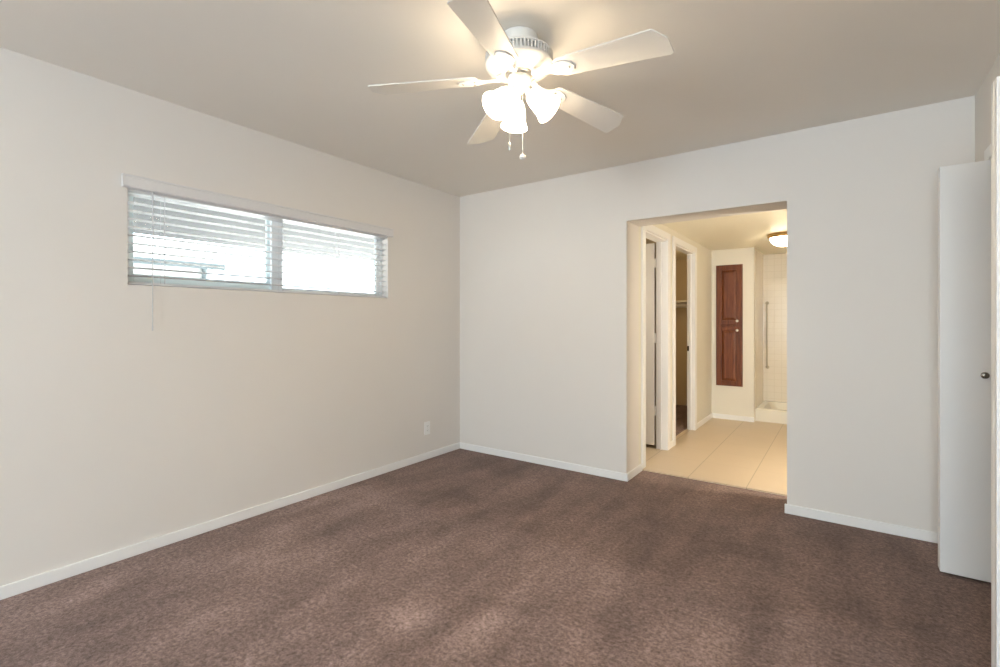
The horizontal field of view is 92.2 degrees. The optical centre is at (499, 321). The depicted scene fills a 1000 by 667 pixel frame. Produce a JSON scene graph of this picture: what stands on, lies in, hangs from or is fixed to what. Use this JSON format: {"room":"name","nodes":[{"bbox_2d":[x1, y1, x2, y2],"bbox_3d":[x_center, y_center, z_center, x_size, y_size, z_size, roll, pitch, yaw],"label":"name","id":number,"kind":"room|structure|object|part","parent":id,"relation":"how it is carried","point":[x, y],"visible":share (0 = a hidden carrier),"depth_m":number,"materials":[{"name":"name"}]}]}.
{"room":"empty bedroom","nodes":[
{"label":"empty bedroom","id":0,"kind":"room"},
{"bbox_2d":[0,47,459,585],"bbox_3d":[-2.549,0.005,1.773,0.150,2.440,7.770,0,0,35],"label":"wall","id":1,"kind":"structure","parent":0,"point":[117,432],"depth_m":2.65,"materials":[{"name":"beige paint"}]},
{"bbox_2d":[0,442,459,599],"bbox_3d":[-2.526,1.195,1.665,0.013,0.060,7.380,0,0,35],"label":"baseboard","id":2,"kind":"structure","parent":1,"relation":"attached to","point":[39,580],"depth_m":2.72,"materials":[{"name":"white paint"}]},
{"bbox_2d":[133,197,373,262],"bbox_3d":[-2.420,-1.265,6.022,4.570,0.140,15.000,0,0,35],"label":"roof overhang","id":3,"kind":"object","parent":1,"relation":"attached to","point":[135,199],"depth_m":6.35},
{"bbox_2d":[128,193,381,295],"bbox_3d":[-1.509,-0.463,3.276,0.070,0.535,1.758,0,0,35],"label":"window","id":4,"kind":"structure","parent":1,"relation":"in","point":[130,198],"depth_m":3.22,"materials":[{"name":"white plastic"}]},
{"bbox_3d":[-1.783,-0.468,2.920,0.024,0.501,0.803,0,0,35],"label":"sash","id":5,"kind":"part","parent":4,"relation":"part of","materials":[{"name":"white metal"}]},
{"bbox_2d":[121,173,393,330],"bbox_3d":[-1.435,-0.359,3.234,0.091,0.813,1.831,0,0,35],"label":"window blind","id":6,"kind":"object","parent":4,"relation":"attached to","point":[140,186],"visible":0.86,"depth_m":3.00,"materials":[{"name":"white plastic"}]},
{"bbox_3d":[-1.863,-0.449,2.666,0.054,0.483,0.014,0,0,35],"label":"ladder cord","id":7,"kind":"part","parent":6,"relation":"part of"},
{"bbox_3d":[-1.455,-0.203,3.238,0.048,0.010,1.746,0,0,35],"label":"rail","id":8,"kind":"part","parent":6,"relation":"part of","materials":[{"name":"white plastic"}]},
{"bbox_3d":[-1.454,-0.708,3.238,0.054,0.042,1.750,0,0,35],"label":"head rail","id":9,"kind":"part","parent":6,"relation":"part of","materials":[{"name":"white plastic"}]},
{"bbox_3d":[-1.208,-0.449,3.585,0.054,0.483,0.014,0,0,35],"label":"ladder cord","id":10,"kind":"part","parent":6,"relation":"part of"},
{"bbox_3d":[-1.268,-0.468,3.589,0.024,0.501,0.914,0,0,35],"label":"sash","id":11,"kind":"part","parent":4,"relation":"part of","materials":[{"name":"glass"}]},
{"bbox_2d":[424,421,429,434],"bbox_3d":[-0.650,0.949,4.302,0.008,0.116,0.072,0,0,35],"label":"wall outlet","id":12,"kind":"object","parent":1,"relation":"attached to","point":[426,424],"visible":1,"depth_m":4.29,"materials":[{"name":"white plastic"}]},
{"bbox_2d":[0,405,990,666],"bbox_3d":[0.323,1.265,1.944,4.630,0.120,11.380,0,0,35],"label":"floor","id":13,"kind":"structure","parent":0,"point":[459,557],"depth_m":2.24,"materials":[{"name":"brown carpet"}]},
{"bbox_2d":[755,401,786,423],"bbox_3d":[3.953,1.135,5.766,1.493,0.155,0.740,0,0,35],"label":"shower base","id":14,"kind":"object","parent":13,"relation":"on","point":[767,411],"visible":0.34,"depth_m":5.85,"materials":[{"name":"white ceramic"}]},
{"bbox_2d":[0,0,999,196],"bbox_3d":[-0.725,-1.275,0.473,4.630,0.120,7.770,0,0,35],"label":"ceiling","id":15,"kind":"structure","parent":0,"point":[300,72],"depth_m":2.29,"materials":[{"name":"paint"}]},
{"bbox_2d":[368,0,673,159],"bbox_3d":[0.121,-0.959,2.029,1.171,0.512,1.219,0,0,35],"label":"ceiling fan","id":16,"kind":"object","parent":15,"relation":"hanging from","point":[515,57],"visible":1,"depth_m":1.98,"materials":[{"name":"white metal"}]},
{"bbox_3d":[-0.321,-1.004,2.058,0.457,0.067,0.140,0,0,-2],"label":"blade","id":17,"kind":"part","parent":16,"relation":"part of","materials":[{"name":"white wood"}]},
{"bbox_3d":[-0.051,-1.004,1.669,0.140,0.067,0.457,0,0,16],"label":"blade","id":18,"kind":"part","parent":16,"relation":"part of","materials":[{"name":"white wood"}]},
{"bbox_3d":[-0.035,-1.004,2.436,0.140,0.067,0.457,0,0,-20],"label":"blade","id":19,"kind":"part","parent":16,"relation":"part of","materials":[{"name":"white wood"}]},
{"bbox_3d":[-0.008,-0.909,1.989,0.120,0.140,0.140,0,0,35],"label":"lamp shade","id":20,"kind":"part","parent":16,"relation":"part of","materials":[{"name":"white glass"}]},
{"bbox_3d":[0.013,-0.929,1.999,0.054,0.076,0.076,0,0,35],"label":"bulb","id":21,"kind":"part","parent":16,"relation":"part of","materials":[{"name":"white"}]},
{"bbox_3d":[0.044,-0.883,2.059,0.011,0.256,0.003,0,0,10],"label":"pull chain","id":22,"kind":"part","parent":16,"relation":"part of","materials":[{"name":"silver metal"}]},
{"bbox_3d":[0.065,-0.909,2.163,0.131,0.140,0.133,0,0,35],"label":"lamp shade","id":23,"kind":"part","parent":16,"relation":"part of","materials":[{"name":"white glass"}]},
{"bbox_3d":[0.079,-0.975,2.095,0.042,0.065,0.053,0,0,-29],"label":"lamp arm","id":24,"kind":"part","parent":16,"relation":"part of","materials":[{"name":"white metal"}]},
{"bbox_3d":[0.097,-0.862,2.077,0.003,0.298,0.009,0,0,24],"label":"pull chain","id":25,"kind":"part","parent":16,"relation":"part of","materials":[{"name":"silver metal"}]},
{"bbox_3d":[0.123,-0.975,2.036,0.054,0.065,0.043,0,0,35],"label":"lamp arm","id":26,"kind":"part","parent":16,"relation":"part of","materials":[{"name":"white metal"}]},
{"bbox_3d":[0.183,-0.909,2.016,0.140,0.140,0.121,0,0,35],"label":"lamp shade","id":27,"kind":"part","parent":16,"relation":"part of","materials":[{"name":"white glass"}]},
{"bbox_3d":[0.413,-1.004,2.280,0.457,0.067,0.140,0,0,-38],"label":"blade","id":28,"kind":"part","parent":16,"relation":"part of","materials":[{"name":"white wood"}]},
{"bbox_3d":[0.406,-1.004,1.812,0.456,0.067,0.142,0,0,35],"label":"blade","id":29,"kind":"part","parent":16,"relation":"part of","materials":[{"name":"white wood"}]},
{"bbox_2d":[646,238,686,444],"bbox_3d":[1.667,0.160,5.768,1.120,2.130,3.630,0,0,35],"label":"wall","id":30,"kind":"structure","parent":0,"point":[681,265],"depth_m":6.96,"materials":[{"name":"beige paint"}]},
{"bbox_2d":[676,301,686,307],"bbox_3d":[2.494,-0.250,6.853,0.941,0.090,0.336,0,0,35],"label":"closet shelf","id":31,"kind":"object","parent":30,"relation":"attached to","point":[679,304],"visible":0.05,"depth_m":6.73,"materials":[{"name":"white paint"}]},
{"bbox_2d":[639,224,711,464],"bbox_3d":[1.867,0.160,5.042,0.100,2.130,2.680,0,0,35],"label":"wall","id":32,"kind":"structure","parent":0,"point":[704,255],"depth_m":5.67,"materials":[{"name":"beige paint"}]},
{"bbox_2d":[627,463,641,480],"bbox_3d":[1.074,1.195,3.832,0.013,0.060,0.328,0,0,35],"label":"baseboard","id":33,"kind":"structure","parent":32,"relation":"attached to","point":[638,469],"depth_m":3.81,"materials":[{"name":"white paint"}]},
{"bbox_2d":[646,243,655,444],"bbox_3d":[1.259,0.213,4.790,0.597,1.940,0.038,0,0,35],"label":"door","id":34,"kind":"structure","parent":32,"relation":"in","point":[650,248],"depth_m":4.63,"materials":[{"name":"white paint"}]},
{"bbox_2d":[641,225,670,468],"bbox_3d":[1.358,0.186,4.315,0.114,2.053,0.785,0,0,35],"label":"trim","id":35,"kind":"structure","parent":32,"relation":"attached to","point":[663,247],"depth_m":4.55,"materials":[{"name":"white paint"}]},
{"bbox_2d":[672,236,696,445],"bbox_3d":[1.924,0.186,5.088,0.089,2.053,0.930,0,0,35],"label":"trim","id":36,"kind":"structure","parent":32,"relation":"attached to","point":[687,248],"depth_m":5.39,"materials":[{"name":"white paint"}]},
{"bbox_2d":[697,413,712,428],"bbox_3d":[2.459,1.183,5.775,0.013,0.060,0.800,0,0,35],"label":"baseboard","id":37,"kind":"structure","parent":32,"relation":"attached to","point":[703,421],"depth_m":5.74,"materials":[{"name":"white paint"}]},
{"bbox_2d":[460,96,974,531],"bbox_3d":[1.206,0.005,3.702,3.728,2.440,0.270,0,0,35],"label":"wall","id":38,"kind":"structure","parent":0,"point":[549,269],"depth_m":3.07,"materials":[{"name":"beige paint"}]},
{"bbox_2d":[460,442,627,481],"bbox_3d":[0.299,1.195,4.175,1.675,0.060,0.013,0,0,35],"label":"baseboard","id":39,"kind":"structure","parent":38,"relation":"attached to","point":[518,456],"depth_m":4.08,"materials":[{"name":"white paint"}]},
{"bbox_2d":[785,504,937,542],"bbox_3d":[2.180,1.195,2.835,0.869,0.060,0.013,0,0,35],"label":"baseboard","id":40,"kind":"structure","parent":38,"relation":"attached to","point":[904,531],"depth_m":2.84,"materials":[{"name":"white paint"}]},
{"bbox_2d":[663,209,786,259],"bbox_3d":[2.550,-0.955,5.139,3.290,0.100,3.630,0,0,35],"label":"ceiling","id":41,"kind":"structure","parent":0,"point":[750,230],"depth_m":4.76,"materials":[{"name":"beige paint"}]},
{"bbox_2d":[767,231,786,247],"bbox_3d":[2.926,-0.833,4.939,0.320,0.144,0.320,0,0,35],"label":"ceiling light","id":42,"kind":"object","parent":41,"relation":"attached to","point":[779,239],"visible":0.63,"depth_m":4.88,"materials":[{"name":"white glass"}]},
{"bbox_2d":[712,247,754,421],"bbox_3d":[2.880,0.160,6.027,0.557,2.130,0.100,0,0,35],"label":"wall","id":43,"kind":"structure","parent":0,"point":[729,400],"depth_m":5.89,"materials":[{"name":"beige paint"}]},
{"bbox_2d":[716,264,742,386],"bbox_3d":[2.836,0.043,5.960,0.302,1.505,0.061,0,0,35],"label":"upper cabinet","id":44,"kind":"object","parent":43,"relation":"attached to","point":[729,278],"visible":1,"depth_m":5.96,"materials":[{"name":"brown wood"}]},
{"bbox_3d":[2.841,0.416,5.967,0.282,0.738,0.020,0,0,35],"label":"door","id":45,"kind":"part","parent":44,"relation":"part of","materials":[{"name":"brown wood"}]},
{"bbox_3d":[2.841,0.416,5.967,0.172,0.628,0.018,0,0,35],"label":"raised panel","id":46,"kind":"part","parent":44,"relation":"part of","materials":[{"name":"brown wood"}]},
{"bbox_3d":[2.841,-0.334,5.967,0.282,0.733,0.020,0,0,35],"label":"door","id":47,"kind":"part","parent":44,"relation":"part of","materials":[{"name":"brown wood"}]},
{"bbox_3d":[2.841,-0.334,5.967,0.172,0.623,0.018,0,0,35],"label":"raised panel","id":48,"kind":"part","parent":44,"relation":"part of","materials":[{"name":"brown wood"}]},
{"bbox_2d":[713,413,753,421],"bbox_3d":[2.884,1.183,5.955,0.469,0.060,0.013,0,0,35],"label":"baseboard","id":49,"kind":"structure","parent":43,"relation":"attached to","point":[715,415],"depth_m":5.95,"materials":[{"name":"white paint"}]},
{"bbox_2d":[755,248,762,408],"bbox_3d":[3.156,0.160,6.414,0.557,2.130,0.850,0,0,35],"label":"wall","id":50,"kind":"structure","parent":0,"point":[758,256],"depth_m":6.12,"materials":[{"name":"beige paint"}]},
{"bbox_2d":[763,253,786,401],"bbox_3d":[4.203,0.160,6.116,1.493,2.130,0.120,0,0,35],"label":"wall","id":51,"kind":"structure","parent":0,"point":[774,265],"depth_m":6.42,"materials":[{"name":"beige tile"}]},
{"bbox_2d":[765,301,768,368],"bbox_3d":[3.581,0.175,6.450,0.048,0.904,0.058,0,0,35],"label":"grab bar","id":52,"kind":"object","parent":51,"relation":"attached to","point":[767,302],"visible":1,"depth_m":6.43,"materials":[{"name":"silver metal"}]},
{"bbox_2d":[975,54,999,161],"bbox_3d":[0.421,0.005,-0.509,0.120,2.440,7.500,0,0,35],"label":"wall","id":53,"kind":"structure","parent":0,"point":[983,95],"depth_m":2.41,"materials":[{"name":"beige paint"}]},
{"bbox_2d":[938,160,990,582],"bbox_3d":[2.266,0.229,2.269,0.289,1.968,0.100,0,0,35],"label":"door","id":54,"kind":"structure","parent":53,"relation":"in","point":[964,190],"depth_m":2.29,"materials":[{"name":"white paint"}]},
{"bbox_3d":[2.287,0.229,2.297,0.288,1.968,0.030,0,0,35],"label":"panel","id":55,"kind":"part","parent":54,"relation":"part of","materials":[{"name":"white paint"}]},
{"bbox_3d":[2.255,0.248,2.237,0.031,0.031,0.034,0,0,35],"label":"knob","id":56,"kind":"part","parent":54,"relation":"part of","materials":[{"name":"silver metal"}]},
{"bbox_2d":[984,144,990,160],"bbox_3d":[2.054,0.194,1.795,0.134,2.062,1.281,0,0,35],"label":"trim","id":57,"kind":"structure","parent":53,"relation":"attached to","point":[987,153],"depth_m":2.29,"materials":[{"name":"white paint"}]},
{"bbox_2d":[991,76,999,666],"bbox_3d":[1.672,0.229,1.436,0.289,1.968,0.100,0,0,35],"label":"door","id":58,"kind":"structure","parent":53,"relation":"in","point":[995,87],"depth_m":1.49,"materials":[{"name":"white paint"}]},
{"bbox_3d":[1.673,0.229,1.437,0.288,1.968,0.030,0,0,35],"label":"panel","id":59,"kind":"part","parent":58,"relation":"part of","materials":[{"name":"white paint"}]},
{"bbox_3d":[1.652,0.229,1.407,0.288,1.968,0.030,0,0,35],"label":"panel","id":60,"kind":"part","parent":58,"relation":"part of","materials":[{"name":"white paint"}]},
{"label":"outside","id":61,"kind":"structure","parent":0,"visible":0},
{"bbox_3d":[-12.931,1.475,10.441,26.820,0.200,30.000,0,0,35],"label":"ground","id":62,"kind":"structure","parent":61,"visible":0},
{"bbox_2d":[133,242,224,278],"bbox_3d":[-10.939,-0.135,5.154,6.500,3.020,12.300,0,0,35],"label":"house","id":63,"kind":"structure","parent":62,"relation":"on","point":[135,247],"depth_m":7.95,"materials":[{"name":"paint"}]}
]}

